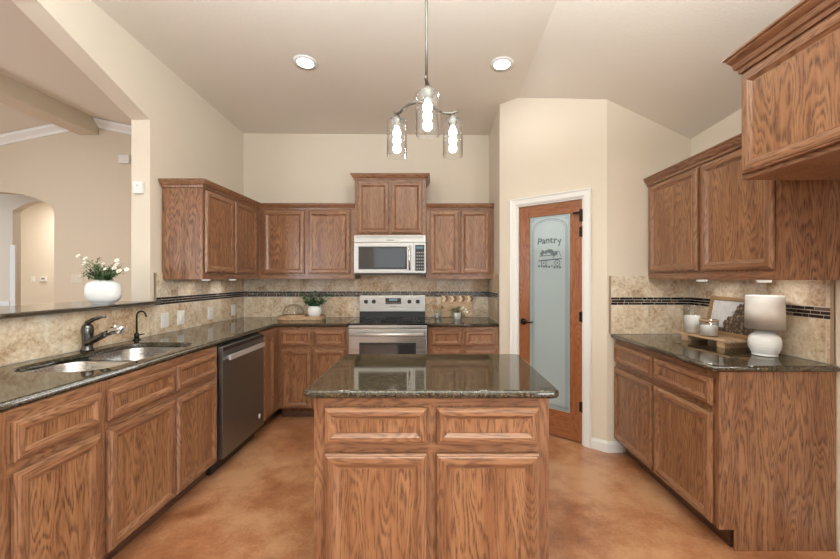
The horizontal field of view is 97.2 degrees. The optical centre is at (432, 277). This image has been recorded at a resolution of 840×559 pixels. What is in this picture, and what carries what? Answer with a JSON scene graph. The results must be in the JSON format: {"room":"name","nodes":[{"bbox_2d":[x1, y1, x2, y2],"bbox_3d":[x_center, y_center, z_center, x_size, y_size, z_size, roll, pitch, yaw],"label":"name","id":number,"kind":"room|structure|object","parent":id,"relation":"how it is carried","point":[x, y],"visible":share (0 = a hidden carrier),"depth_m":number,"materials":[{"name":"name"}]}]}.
{"room":"kitchen","nodes":[
{"label":"kitchen","id":0,"kind":"room"},
{"bbox_2d":[0,194,42,306],"bbox_3d":[-6.400,-0.105,6.060,4.400,2.900,0.120,0,0,0],"label":"wall","id":1,"kind":"structure","parent":0,"point":[11,205],"depth_m":6.00,"materials":[{"name":"beige paint"}]},
{"bbox_2d":[0,301,9,305],"bbox_3d":[-7.719,0.410,5.985,1.763,0.070,0.030,0,0,0],"label":"trim","id":2,"kind":"structure","parent":1,"relation":"attached to","point":[2,303],"depth_m":5.97,"materials":[{"name":"white wood"}]},
{"bbox_2d":[10,245,15,305],"bbox_3d":[-6.797,0.405,5.990,0.080,1.880,0.020,0,0,0],"label":"trim","id":3,"kind":"structure","parent":1,"relation":"attached to","point":[12,247],"depth_m":5.98,"materials":[{"name":"white wood"}]},
{"bbox_2d":[21,202,53,304],"bbox_3d":[-6.600,-0.105,7.450,4.800,2.900,0.100,0,0,0],"label":"wall","id":4,"kind":"structure","parent":0,"point":[37,221],"depth_m":7.40,"materials":[{"name":"beige paint"}]},
{"bbox_2d":[0,128,130,302],"bbox_3d":[-4.625,-0.420,5.070,4.750,3.530,0.140,0,0,0],"label":"wall","id":5,"kind":"structure","parent":0,"point":[81,178],"depth_m":5.00,"materials":[{"name":"beige paint"}]},
{"bbox_2d":[0,124,69,145],"bbox_3d":[-5.885,-1.828,4.957,2.230,0.573,0.085,0,0,0],"label":"trim","id":6,"kind":"structure","parent":5,"relation":"attached to","point":[49,129],"depth_m":4.96,"materials":[{"name":"white"}]},
{"bbox_2d":[0,73,98,134],"bbox_3d":[-4.643,-2.058,0.750,0.255,0.255,8.500,0,0,0],"label":"ceiling beam","id":7,"kind":"structure","parent":5,"relation":"attached to","point":[14,94],"depth_m":4.34,"materials":[{"name":"beige paint"}]},
{"bbox_2d":[71,274,82,281],"bbox_3d":[-4.804,0.005,4.994,0.155,0.110,0.011,0,0,0],"label":"light switch","id":8,"kind":"object","parent":5,"relation":"attached to","point":[74,277],"visible":1,"depth_m":4.99,"materials":[{"name":"beige plastic"}]},
{"bbox_2d":[93,118,130,134],"bbox_3d":[-3.382,-1.842,4.957,2.265,0.581,0.085,0,0,0],"label":"trim","id":9,"kind":"structure","parent":5,"relation":"attached to","point":[103,124],"depth_m":4.95,"materials":[{"name":"white paint"}]},
{"bbox_2d":[118,155,130,163],"bbox_3d":[-4.142,-1.595,4.974,0.140,0.110,0.050,0,0,0],"label":"door chime","id":10,"kind":"object","parent":5,"relation":"attached to","point":[122,159],"visible":0.86,"depth_m":4.95,"materials":[{"name":"white plastic"}]},
{"bbox_2d":[0,0,130,133],"bbox_3d":[-4.675,-1.942,0.760,4.850,0.625,8.520,0,0,0],"label":"ceiling","id":11,"kind":"structure","parent":0,"point":[28,57],"depth_m":3.58,"materials":[{"name":"beige paint"}]},
{"bbox_2d":[0,0,243,371],"bbox_3d":[-2.180,-0.362,0.360,0.140,3.414,7.720,0,0,0],"label":"wall","id":12,"kind":"structure","parent":0,"point":[176,132],"depth_m":2.76,"materials":[{"name":"beige paint"}]},
{"bbox_2d":[0,305,154,365],"bbox_3d":[-2.104,0.315,1.495,0.010,0.228,2.590,0,0,0],"label":"backsplash","id":13,"kind":"structure","parent":12,"relation":"attached to","point":[22,339],"depth_m":2.08,"materials":[{"name":"beige stone"}]},
{"bbox_2d":[0,301,160,318],"bbox_3d":[-2.328,0.184,0.970,0.544,0.027,3.660,0,0,0],"label":"bar ledge","id":14,"kind":"object","parent":12,"relation":"attached to","point":[6,312],"visible":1,"depth_m":2.18,"materials":[{"name":"stone"}]},
{"bbox_2d":[76,254,128,303],"bbox_3d":[-2.188,0.005,2.479,0.398,0.332,0.161,0,0,0],"label":"flower vase","id":15,"kind":"object","parent":14,"relation":"on","point":[103,290],"visible":1,"depth_m":2.43,"materials":[{"name":"white ceramic"}]},
{"bbox_2d":[133,181,143,193],"bbox_3d":[-2.187,-0.671,2.747,0.072,0.090,0.026,0,0,0],"label":"wall sensor","id":16,"kind":"object","parent":12,"relation":"attached to","point":[138,186],"visible":1,"depth_m":2.73,"materials":[{"name":"white plastic"}]},
{"bbox_2d":[161,312,168,327],"bbox_3d":[-2.093,0.328,2.890,0.008,0.116,0.078,0,0,0],"label":"wall outlet","id":17,"kind":"object","parent":12,"relation":"attached to","point":[164,316],"visible":1,"depth_m":2.89,"materials":[{"name":"white plastic"}]},
{"bbox_2d":[177,310,183,324],"bbox_3d":[-2.092,0.328,3.075,0.011,0.116,0.078,0,0,0],"label":"light switch","id":18,"kind":"object","parent":12,"relation":"attached to","point":[180,314],"visible":1,"depth_m":3.06,"materials":[{"name":"white plastic"}]},
{"bbox_2d":[153,273,243,334],"bbox_3d":[-2.103,0.195,3.448,0.013,0.470,1.316,0,0,0],"label":"backsplash","id":19,"kind":"structure","parent":12,"relation":"attached to","point":[193,296],"depth_m":3.27,"materials":[{"name":"beige tile"}]},
{"bbox_2d":[158,178,260,280],"bbox_3d":[-1.925,-0.369,3.314,0.355,0.786,0.969,0,0,0],"label":"upper cabinet","id":20,"kind":"object","parent":12,"relation":"attached to","point":[210,230],"visible":1,"depth_m":2.90,"materials":[{"name":"brown wood"}]},
{"bbox_2d":[208,307,212,319],"bbox_3d":[-2.093,0.331,3.480,0.008,0.116,0.072,0,0,0],"label":"wall outlet","id":21,"kind":"object","parent":12,"relation":"attached to","point":[210,309],"visible":1,"depth_m":3.48,"materials":[{"name":"white plastic"}]},
{"bbox_2d":[231,304,234,315],"bbox_3d":[-2.093,0.335,3.880,0.008,0.116,0.072,0,0,0],"label":"wall outlet","id":22,"kind":"object","parent":12,"relation":"attached to","point":[233,305],"visible":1,"depth_m":3.87,"materials":[{"name":"white plastic"}]},
{"bbox_2d":[244,133,488,318],"bbox_3d":[-0.655,-0.155,4.170,2.910,3.000,0.100,0,0,0],"label":"wall","id":23,"kind":"structure","parent":0,"point":[278,168],"depth_m":4.12,"materials":[{"name":"beige paint"}]},
{"bbox_2d":[259,203,360,278],"bbox_3d":[-1.294,-0.376,3.935,0.985,0.772,0.350,0,0,0],"label":"upper cabinet","id":24,"kind":"object","parent":23,"relation":"attached to","point":[297,240],"visible":0.93,"depth_m":3.79,"materials":[{"name":"brown wood"}]},
{"bbox_2d":[244,275,487,316],"bbox_3d":[-0.750,0.195,4.114,2.721,0.470,0.011,0,0,0],"label":"backsplash","id":25,"kind":"structure","parent":23,"relation":"attached to","point":[262,297],"depth_m":4.11,"materials":[{"name":"beige tile"}]},
{"bbox_2d":[350,173,429,234],"bbox_3d":[-0.436,-0.749,3.928,0.808,0.629,0.365,0,0,0],"label":"upper cabinet","id":26,"kind":"object","parent":23,"relation":"attached to","point":[385,203],"visible":0.84,"depth_m":3.77,"materials":[{"name":"brown wood"}]},
{"bbox_2d":[354,235,425,274],"bbox_3d":[-0.436,-0.232,3.898,0.722,0.398,0.433,0,0,0],"label":"microwave","id":27,"kind":"object","parent":26,"relation":"attached to","point":[373,254],"visible":1,"depth_m":3.73,"materials":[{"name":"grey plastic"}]},
{"bbox_2d":[426,203,493,278],"bbox_3d":[0.276,-0.376,3.935,0.692,0.772,0.350,0,0,0],"label":"upper cabinet","id":28,"kind":"object","parent":23,"relation":"attached to","point":[459,236],"visible":0.94,"depth_m":3.79,"materials":[{"name":"brown wood"}]},
{"bbox_2d":[92,0,801,138],"bbox_3d":[-0.120,-1.569,0.320,4.260,1.142,7.640,0,0,0],"label":"ceiling","id":29,"kind":"structure","parent":0,"point":[659,61],"depth_m":2.59,"materials":[{"name":"beige paint"}]},
{"bbox_2d":[293,55,317,69],"bbox_3d":[-0.990,-1.669,2.870,0.183,0.016,0.183,0,0,5],"label":"recessed light","id":30,"kind":"object","parent":29,"relation":"in","point":[305,62],"visible":1,"depth_m":2.87,"materials":[{"name":"white"}]},
{"bbox_2d":[387,0,462,159],"bbox_3d":[-0.041,-1.170,1.728,0.383,1.116,0.386,0,0,0],"label":"pendant lamp","id":31,"kind":"object","parent":29,"relation":"hanging from","point":[428,93],"visible":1,"depth_m":1.80,"materials":[{"name":"silver metal"}]},
{"bbox_2d":[392,114,401,126],"bbox_3d":[-0.182,-0.795,1.870,0.048,0.060,0.048,0,0,0],"label":"socket","id":32,"kind":"object","parent":31,"relation":"attached to","point":[396,120],"depth_m":1.85,"materials":[{"name":"silver metal"}]},
{"bbox_2d":[422,84,432,100],"bbox_3d":[-0.023,-0.795,1.585,0.048,0.060,0.048,0,0,0],"label":"socket","id":33,"kind":"object","parent":31,"relation":"attached to","point":[427,93],"depth_m":1.57,"materials":[{"name":"silver metal"}]},
{"bbox_2d":[448,113,457,126],"bbox_3d":[0.100,-0.795,1.862,0.048,0.060,0.048,0,0,0],"label":"socket","id":34,"kind":"object","parent":31,"relation":"attached to","point":[452,121],"depth_m":1.85,"materials":[{"name":"silver metal"}]},
{"bbox_2d":[490,56,513,71],"bbox_3d":[0.535,-1.657,2.870,0.183,0.016,0.183,0,0,5],"label":"recessed light","id":35,"kind":"object","parent":29,"relation":"in","point":[503,63],"visible":1,"depth_m":2.86,"materials":[{"name":"white"}]},
{"bbox_2d":[112,409,839,558],"bbox_3d":[-2.850,1.395,2.500,10.300,0.100,12.200,0,0,0],"label":"floor","id":36,"kind":"structure","parent":0,"point":[259,503],"depth_m":2.13,"materials":[{"name":"concrete"}]},
{"bbox_2d":[0,383,100,558],"bbox_3d":[-1.772,0.903,1.435,0.666,0.883,0.396,0,0,0],"label":"base cabinet","id":37,"kind":"object","parent":36,"relation":"on","point":[50,447],"visible":1,"depth_m":1.41,"materials":[{"name":"brown wood"}]},
{"bbox_2d":[97,346,216,558],"bbox_3d":[-1.772,0.903,2.071,0.666,0.883,0.873,0,0,0],"label":"base cabinet","id":38,"kind":"object","parent":36,"relation":"on","point":[159,421],"visible":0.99,"depth_m":1.93,"materials":[{"name":"brown wood"}]},
{"bbox_2d":[254,327,278,433],"bbox_3d":[-1.772,0.903,3.328,0.666,0.883,0.364,0,0,0],"label":"base cabinet","id":39,"kind":"object","parent":36,"relation":"on","point":[271,336],"visible":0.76,"depth_m":3.32,"materials":[{"name":"brown wood"}]},
{"bbox_2d":[279,326,348,416],"bbox_3d":[-1.133,0.903,3.797,0.660,0.883,0.626,0,0,0],"label":"base cabinet","id":40,"kind":"object","parent":36,"relation":"on","point":[305,353],"visible":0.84,"depth_m":3.50,"materials":[{"name":"brown wood"}]},
{"bbox_2d":[348,295,427,353],"bbox_3d":[-0.424,0.757,3.740,0.742,1.135,0.719,0,0,0],"label":"range","id":41,"kind":"object","parent":36,"relation":"on","point":[386,324],"visible":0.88,"depth_m":3.45,"materials":[{"name":"silver metal"}]},
{"bbox_2d":[348,317,427,324],"bbox_3d":[-0.421,0.432,3.750,0.737,0.016,0.590,0,0,0],"label":"cooktop","id":42,"kind":"object","parent":41,"relation":"in","point":[362,320],"depth_m":3.61,"materials":[{"name":"black glass"}]},
{"bbox_2d":[314,398,548,558],"bbox_3d":[-0.006,0.903,1.732,0.914,0.883,0.636,0,0,0],"label":"kitchen island","id":43,"kind":"object","parent":36,"relation":"on","point":[395,478],"visible":0.91,"depth_m":1.43,"materials":[{"name":"brown wood"}]},
{"bbox_2d":[304,354,558,397],"bbox_3d":[-0.006,0.445,1.752,0.987,0.032,0.695,0,0,0],"label":"island countertop","id":44,"kind":"structure","parent":43,"relation":"on","point":[353,375],"depth_m":1.58,"materials":[{"name":"stone"}]},
{"bbox_2d":[428,327,498,353],"bbox_3d":[0.288,0.903,3.797,0.670,0.883,0.626,0,0,0],"label":"base cabinet","id":45,"kind":"object","parent":36,"relation":"on","point":[441,340],"visible":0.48,"depth_m":3.50,"materials":[{"name":"brown wood"}]},
{"bbox_2d":[428,317,498,326],"bbox_3d":[0.287,0.446,3.799,0.670,0.032,0.638,0,0,0],"label":"countertop","id":46,"kind":"structure","parent":45,"relation":"on","point":[442,321],"depth_m":3.57,"materials":[{"name":"stone"}]},
{"bbox_2d":[431,304,443,318],"bbox_3d":[0.050,0.353,3.928,0.149,0.153,0.089,0,0,0],"label":"bud vase","id":47,"kind":"object","parent":46,"relation":"on","point":[437,316],"visible":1,"depth_m":3.92,"materials":[{"name":"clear glass"}]},
{"bbox_2d":[441,295,473,316],"bbox_3d":[0.271,0.311,4.069,0.356,0.237,0.048,0,0,0],"label":"cutting board","id":48,"kind":"object","parent":46,"relation":"on","point":[448,301],"visible":0.96,"depth_m":4.07,"materials":[{"name":"brown wood"}]},
{"bbox_2d":[448,305,467,318],"bbox_3d":[0.247,0.357,3.883,0.218,0.144,0.141,0,0,-18],"label":"potted plant","id":49,"kind":"object","parent":46,"relation":"on","point":[457,314],"visible":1,"depth_m":3.86,"materials":[{"name":"white plant"}]},
{"bbox_2d":[614,339,835,550],"bbox_3d":[1.685,0.903,2.337,0.600,0.883,1.030,0,0,0],"label":"base cabinet","id":50,"kind":"object","parent":36,"relation":"on","point":[751,455],"visible":0.94,"depth_m":1.82,"materials":[{"name":"brown wood"}]},
{"bbox_2d":[611,334,839,371],"bbox_3d":[1.680,0.446,2.332,0.616,0.032,1.053,0,0,0],"label":"countertop","id":51,"kind":"structure","parent":50,"relation":"on","point":[705,354],"depth_m":2.02,"materials":[{"name":"stone"}]},
{"bbox_2d":[674,331,747,348],"bbox_3d":[1.834,0.404,2.440,0.170,0.050,0.450,0,0,-5],"label":"wooden riser","id":52,"kind":"object","parent":51,"relation":"on","point":[725,342],"visible":0.8,"depth_m":2.32,"materials":[{"name":"brown wood"}]},
{"bbox_2d":[683,304,700,332],"bbox_3d":[1.792,0.281,2.560,0.100,0.195,0.100,0,0,0],"label":"jar candle","id":53,"kind":"object","parent":52,"relation":"on","point":[692,324],"visible":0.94,"depth_m":2.53,"materials":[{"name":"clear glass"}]},
{"bbox_2d":[699,319,718,336],"bbox_3d":[1.812,0.326,2.430,0.107,0.106,0.107,0,0,0],"label":"jar candle","id":54,"kind":"object","parent":52,"relation":"on","point":[705,330],"visible":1,"depth_m":2.39,"materials":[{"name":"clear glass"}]},
{"bbox_2d":[706,296,756,339],"bbox_3d":[1.946,0.253,2.400,0.061,0.253,0.420,0,0,0],"label":"picture frame","id":55,"kind":"object","parent":52,"relation":"on","point":[729,311],"visible":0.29,"depth_m":2.43,"materials":[{"name":"brown wood"}]},
{"bbox_2d":[744,295,785,356],"bbox_3d":[1.842,0.263,2.055,0.175,0.332,0.175,0,0,0],"label":"table lamp","id":56,"kind":"object","parent":51,"relation":"on","point":[763,313],"visible":1,"depth_m":2.00,"materials":[{"name":"white ceramic"}]},
{"bbox_3d":[-1.772,0.903,0.798,0.666,0.883,0.875,0,0,0],"label":"base cabinet","id":57,"kind":"object","parent":36,"relation":"on","visible":0},
{"bbox_2d":[0,317,359,411],"bbox_3d":[-1.455,0.446,2.229,1.306,0.032,3.778,0,0,0],"label":"countertop","id":58,"kind":"structure","parent":57,"relation":"on","point":[18,387],"depth_m":2.05,"materials":[{"name":"stone"}]},
{"bbox_2d":[80,316,126,351],"bbox_3d":[-1.921,0.327,2.160,0.318,0.206,0.063,0,0,14],"label":"kitchen faucet","id":59,"kind":"object","parent":58,"relation":"on","point":[88,339],"visible":1,"depth_m":2.16,"materials":[{"name":"grey metal"}]},
{"bbox_2d":[28,347,190,382],"bbox_3d":[-1.775,0.553,2.080,0.450,0.183,0.770,0,0,0],"label":"sink","id":60,"kind":"object","parent":58,"relation":"in","point":[120,357],"visible":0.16,"depth_m":2.08,"materials":[{"name":"silver metal"}]},
{"bbox_2d":[132,310,146,340],"bbox_3d":[-2.026,0.327,2.560,0.095,0.205,0.047,0,0,0],"label":"tap","id":61,"kind":"object","parent":58,"relation":"on","point":[136,335],"visible":1,"depth_m":2.56,"materials":[{"name":"brown metal"}]},
{"bbox_2d":[277,314,325,320],"bbox_3d":[-1.367,0.409,3.860,0.484,0.040,0.260,0,0,0],"label":"serving tray","id":62,"kind":"object","parent":58,"relation":"on","point":[306,317],"visible":0.94,"depth_m":3.74,"materials":[{"name":"brown wood"}]},
{"bbox_2d":[282,304,304,315],"bbox_3d":[-1.455,0.325,3.860,0.230,0.168,0.230,0,0,0],"label":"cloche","id":63,"kind":"object","parent":62,"relation":"on","point":[290,304],"visible":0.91,"depth_m":3.85,"materials":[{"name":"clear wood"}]},
{"bbox_2d":[299,291,334,315],"bbox_3d":[-1.204,0.269,3.872,0.385,0.279,0.250,0,0,0],"label":"potted plant","id":64,"kind":"object","parent":62,"relation":"on","point":[314,309],"visible":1,"depth_m":3.82,"materials":[{"name":"green plant"}]},
{"bbox_2d":[489,105,499,353],"bbox_3d":[0.675,-0.156,3.795,0.100,3.002,0.650,0,0,0],"label":"wall","id":65,"kind":"structure","parent":0,"point":[494,136],"depth_m":3.64,"materials":[{"name":"beige paint"}]},
{"bbox_2d":[488,274,498,323],"bbox_3d":[0.618,0.195,3.796,0.013,0.470,0.643,0,0,0],"label":"backsplash","id":66,"kind":"structure","parent":65,"relation":"attached to","point":[493,284],"depth_m":3.72,"materials":[{"name":"beige tile"}]},
{"bbox_2d":[500,98,606,440],"bbox_3d":[1.017,-0.159,3.203,0.944,3.007,0.100,0,0,40],"label":"wall","id":67,"kind":"structure","parent":0,"point":[548,145],"depth_m":3.07,"materials":[{"name":"beige paint"}]},
{"bbox_2d":[519,200,582,442],"bbox_3d":[0.994,0.348,3.163,0.568,1.969,0.087,0,0,40],"label":"door","id":68,"kind":"structure","parent":67,"relation":"in","point":[550,235],"depth_m":3.15,"materials":[{"name":"brown wood"}]},
{"bbox_2d":[538,249,561,268],"bbox_3d":[1.002,-0.164,3.179,0.213,0.170,0.001,0,0,40],"label":"picture","id":69,"kind":"object","parent":68,"relation":"attached to","point":[542,252],"depth_m":3.17},
{"bbox_2d":[510,188,591,448],"bbox_3d":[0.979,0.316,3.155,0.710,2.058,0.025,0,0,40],"label":"trim","id":70,"kind":"structure","parent":67,"relation":"attached to","point":[586,193],"depth_m":2.95,"materials":[{"name":"white"}]},
{"bbox_2d":[607,100,689,451],"bbox_3d":[1.718,-0.033,2.910,0.745,2.756,0.100,0,0,0],"label":"wall","id":71,"kind":"structure","parent":0,"point":[638,147],"depth_m":2.86,"materials":[{"name":"beige paint"}]},
{"bbox_2d":[591,437,622,452],"bbox_3d":[1.350,1.302,2.871,0.224,0.085,0.054,0,0,20],"label":"baseboard","id":72,"kind":"structure","parent":71,"relation":"attached to","point":[597,444],"depth_m":2.85,"materials":[{"name":"white"}]},
{"bbox_2d":[609,276,689,333],"bbox_3d":[1.667,0.206,2.853,0.620,0.446,0.013,0,0,0],"label":"backsplash","id":73,"kind":"structure","parent":71,"relation":"attached to","point":[637,304],"depth_m":2.85,"materials":[{"name":"beige tile"}]},
{"bbox_2d":[690,108,839,551],"bbox_3d":[2.040,-0.037,-0.320,0.100,2.764,6.360,0,0,0],"label":"wall","id":74,"kind":"structure","parent":0,"point":[729,127],"depth_m":2.39,"materials":[{"name":"beige paint"}]},
{"bbox_2d":[643,133,839,281],"bbox_3d":[1.799,-0.369,2.288,0.358,0.786,1.127,0,0,0],"label":"upper cabinet","id":75,"kind":"object","parent":74,"relation":"attached to","point":[706,222],"visible":0.91,"depth_m":2.02,"materials":[{"name":"brown wood"}]},
{"bbox_2d":[757,280,771,281],"bbox_3d":[1.819,0.017,2.032,0.064,0.014,0.064,0,0,0],"label":"puck light","id":76,"kind":"object","parent":75,"relation":"attached to","point":[757,280],"depth_m":2.01,"materials":[{"name":"white plastic"}]},
{"bbox_2d":[690,280,835,364],"bbox_3d":[1.982,0.215,2.342,0.013,0.430,1.034,0,0,0],"label":"backsplash","id":77,"kind":"structure","parent":74,"relation":"attached to","point":[810,332],"depth_m":2.00,"materials":[{"name":"beige tile"}]},
{"bbox_2d":[721,0,839,179],"bbox_3d":[1.649,-0.715,1.196,0.652,0.560,1.002,0,0,0],"label":"upper cabinet","id":78,"kind":"object","parent":74,"relation":"attached to","point":[789,70],"visible":1,"depth_m":1.41,"materials":[{"name":"brown wood"}]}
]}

